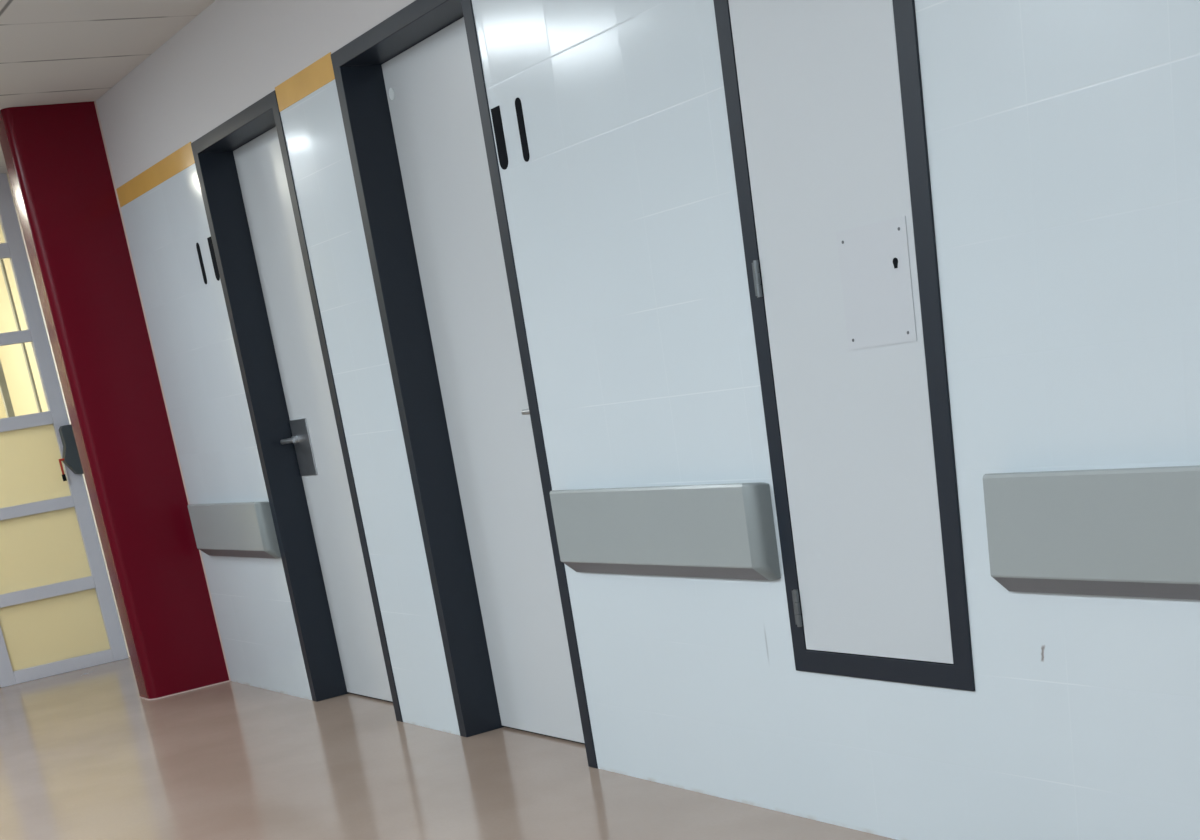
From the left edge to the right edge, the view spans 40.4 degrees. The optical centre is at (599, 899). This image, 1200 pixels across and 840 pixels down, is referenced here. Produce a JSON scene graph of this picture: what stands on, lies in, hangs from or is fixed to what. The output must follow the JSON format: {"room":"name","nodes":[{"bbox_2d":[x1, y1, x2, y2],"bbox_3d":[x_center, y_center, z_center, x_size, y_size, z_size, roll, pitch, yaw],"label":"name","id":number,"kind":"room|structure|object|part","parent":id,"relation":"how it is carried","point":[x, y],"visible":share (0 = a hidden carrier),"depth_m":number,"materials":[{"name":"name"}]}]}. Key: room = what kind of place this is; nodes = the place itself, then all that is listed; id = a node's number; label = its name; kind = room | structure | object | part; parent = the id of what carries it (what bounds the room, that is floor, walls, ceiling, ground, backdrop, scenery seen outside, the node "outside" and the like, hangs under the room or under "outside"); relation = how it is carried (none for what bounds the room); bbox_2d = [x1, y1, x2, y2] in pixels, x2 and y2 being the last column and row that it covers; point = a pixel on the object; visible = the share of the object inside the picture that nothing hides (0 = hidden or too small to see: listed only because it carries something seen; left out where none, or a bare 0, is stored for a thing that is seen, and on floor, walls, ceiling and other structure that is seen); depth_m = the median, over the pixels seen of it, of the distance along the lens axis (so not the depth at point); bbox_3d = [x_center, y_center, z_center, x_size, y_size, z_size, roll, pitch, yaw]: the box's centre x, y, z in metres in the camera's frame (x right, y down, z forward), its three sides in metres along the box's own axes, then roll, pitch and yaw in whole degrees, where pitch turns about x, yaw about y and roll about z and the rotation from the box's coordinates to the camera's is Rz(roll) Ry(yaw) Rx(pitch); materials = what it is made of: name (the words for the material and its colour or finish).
{"room":"hospital interior","nodes":[
{"label":"hospital interior","id":0,"kind":"room"},
{"bbox_2d":[0,224,47,418],"bbox_3d":[-4.621,-2.289,8.898,3.600,2.505,1.900,-19,21,-27],"label":"wall","id":1,"kind":"structure","parent":0,"point":[12,358],"depth_m":9.63,"materials":[{"name":"beige paint"}]},
{"bbox_2d":[0,259,41,417],"bbox_3d":[-3.332,-2.546,9.016,0.546,2.505,0.040,-19,21,-27],"label":"trim","id":2,"kind":"structure","parent":1,"relation":"attached to","point":[4,391],"depth_m":8.98,"materials":[{"name":"grey metal"}]},
{"bbox_2d":[0,0,214,174],"bbox_3d":[-1.780,-2.336,3.397,3.800,0.120,14.000,-19,21,-27],"label":"ceiling","id":3,"kind":"structure","parent":0,"point":[52,51],"depth_m":5.86,"materials":[{"name":"tile"}]},
{"bbox_2d":[0,656,895,839],"bbox_3d":[-1.365,0.123,4.216,3.800,0.120,14.000,-19,21,-27],"label":"floor","id":4,"kind":"structure","parent":0,"point":[83,756],"depth_m":5.43,"materials":[{"name":"beige laminate"}]},
{"bbox_2d":[0,101,230,699],"bbox_3d":[-2.155,-2.167,7.282,0.392,2.505,0.222,-19,21,-27],"label":"column","id":5,"kind":"structure","parent":4,"relation":"on","point":[56,157],"depth_m":7.16,"materials":[{"name":"red paint"}]},
{"bbox_2d":[7,0,1199,839],"bbox_3d":[0.314,-1.450,3.880,0.240,2.505,11.900,-19,21,-27],"label":"wall","id":6,"kind":"structure","parent":0,"point":[1063,136],"depth_m":3.80,"materials":[{"name":"paint"}]},
{"bbox_2d":[116,142,194,206],"bbox_3d":[-1.804,-2.918,6.580,0.002,0.074,1.044,-19,21,-27],"label":"trim","id":7,"kind":"structure","parent":6,"relation":"attached to","point":[182,158],"depth_m":6.54,"materials":[{"name":"tile"}]},
{"bbox_2d":[196,243,206,283],"bbox_3d":[-1.565,-2.501,6.409,0.002,0.155,0.034,-19,21,-27],"label":"wall strip","id":8,"kind":"object","parent":6,"relation":"attached to","point":[197,244],"visible":1,"depth_m":6.41,"materials":[{"name":"black plastic"}]},
{"bbox_2d":[207,237,219,280],"bbox_3d":[-1.488,-2.471,6.286,0.002,0.158,0.044,-19,21,-27],"label":"wall strip","id":9,"kind":"object","parent":6,"relation":"attached to","point":[209,239],"visible":1,"depth_m":6.28,"materials":[{"name":"black plastic"}]},
{"bbox_2d":[188,501,280,557],"bbox_3d":[-1.568,-1.577,6.951,0.054,0.234,0.900,-19,21,-27],"label":"guard rail","id":10,"kind":"object","parent":6,"relation":"attached to","point":[239,529],"visible":1,"depth_m":6.84,"materials":[{"name":"grey plastic"}]},
{"bbox_2d":[191,90,402,721],"bbox_3d":[-1.060,-1.780,6.136,0.184,2.150,0.898,-19,21,-27],"label":"door","id":11,"kind":"structure","parent":6,"relation":"in","point":[244,171],"depth_m":6.30,"materials":[{"name":"paint"}]},
{"bbox_3d":[-1.202,-1.804,6.398,0.069,0.030,0.132,-19,21,-27],"label":"lever","id":12,"kind":"part","parent":11,"relation":"part of","materials":[{"name":"metal"}]},
{"bbox_3d":[-1.170,-1.785,6.432,0.006,0.215,0.170,-19,21,-27],"label":"handle plate","id":13,"kind":"part","parent":11,"relation":"part of","materials":[{"name":"metal"}]},
{"bbox_2d":[275,52,334,111],"bbox_3d":[-0.942,-2.601,5.193,0.002,0.074,0.484,-19,21,-27],"label":"trim","id":14,"kind":"structure","parent":6,"relation":"attached to","point":[319,73],"depth_m":5.18,"materials":[{"name":"tile"}]},
{"bbox_2d":[331,0,597,767],"bbox_3d":[-0.340,-1.515,4.975,0.184,2.150,0.917,-19,21,-27],"label":"door","id":15,"kind":"structure","parent":6,"relation":"in","point":[411,88],"depth_m":5.10,"materials":[{"name":"paint"}]},
{"bbox_3d":[-0.169,-1.424,4.735,0.069,0.030,0.132,-19,21,-27],"label":"lever","id":16,"kind":"part","parent":15,"relation":"part of","materials":[{"name":"metal"}]},
{"bbox_2d":[491,106,507,169],"bbox_3d":[-0.265,-2.016,4.318,0.002,0.152,0.046,-19,21,-27],"label":"wall strip","id":17,"kind":"object","parent":6,"relation":"attached to","point":[495,112],"visible":1,"depth_m":4.32,"materials":[{"name":"black plastic"}]},
{"bbox_2d":[515,98,529,161],"bbox_3d":[-0.201,-1.992,4.216,0.002,0.153,0.030,-19,21,-27],"label":"wall strip","id":18,"kind":"object","parent":6,"relation":"attached to","point":[518,106],"visible":1,"depth_m":4.21,"materials":[{"name":"black plastic"}]},
{"bbox_2d":[550,482,780,580],"bbox_3d":[0.143,-0.947,4.195,0.054,0.234,0.940,-19,21,-27],"label":"guard rail","id":19,"kind":"object","parent":6,"relation":"attached to","point":[725,531],"visible":1,"depth_m":4.09,"materials":[{"name":"grey plastic"}]},
{"bbox_2d":[713,0,974,690],"bbox_3d":[0.507,-1.330,3.386,0.076,1.772,0.600,-19,21,-27],"label":"access hatch","id":20,"kind":"object","parent":6,"relation":"attached to","point":[824,98],"visible":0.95,"depth_m":3.40,"materials":[{"name":"paint"}]},
{"bbox_3d":[0.557,-1.240,3.291,0.002,0.233,0.209,-19,21,-27],"label":"lock plate","id":21,"kind":"part","parent":20,"relation":"part of","materials":[{"name":"metal"}]},
{"bbox_2d":[983,465,1199,599],"bbox_3d":[1.302,-0.521,2.329,0.054,0.234,2.035,-19,21,-27],"label":"guard rail","id":22,"kind":"object","parent":6,"relation":"attached to","point":[1125,532],"visible":1,"depth_m":2.93,"materials":[{"name":"grey plastic"}]},
{"bbox_3d":[-4.837,-1.835,7.645,1.830,2.505,0.120,-19,21,-27],"label":"wall","id":23,"kind":"structure","parent":0,"visible":0},
{"bbox_2d":[0,173,128,687],"bbox_3d":[-3.421,-2.305,8.339,1.444,2.505,0.110,-19,21,-27],"label":"door","id":24,"kind":"structure","parent":23,"relation":"in","point":[59,615],"depth_m":8.72,"materials":[{"name":"white metal"}]},
{"bbox_3d":[-3.100,-2.270,8.583,0.540,0.374,0.008,-19,21,-27],"label":"panel","id":25,"kind":"part","parent":24,"relation":"part of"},
{"bbox_3d":[-3.032,-1.865,8.718,0.540,0.372,0.008,-19,21,-27],"label":"panel","id":26,"kind":"part","parent":24,"relation":"part of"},
{"bbox_3d":[-2.965,-1.469,8.850,0.540,0.340,0.008,-19,21,-27],"label":"panel","id":27,"kind":"part","parent":24,"relation":"part of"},
{"bbox_3d":[-2.842,-2.298,8.652,0.042,0.088,0.012,-19,21,-27],"label":"latch lever","id":28,"kind":"part","parent":24,"relation":"part of","materials":[{"name":"red"}]}
]}

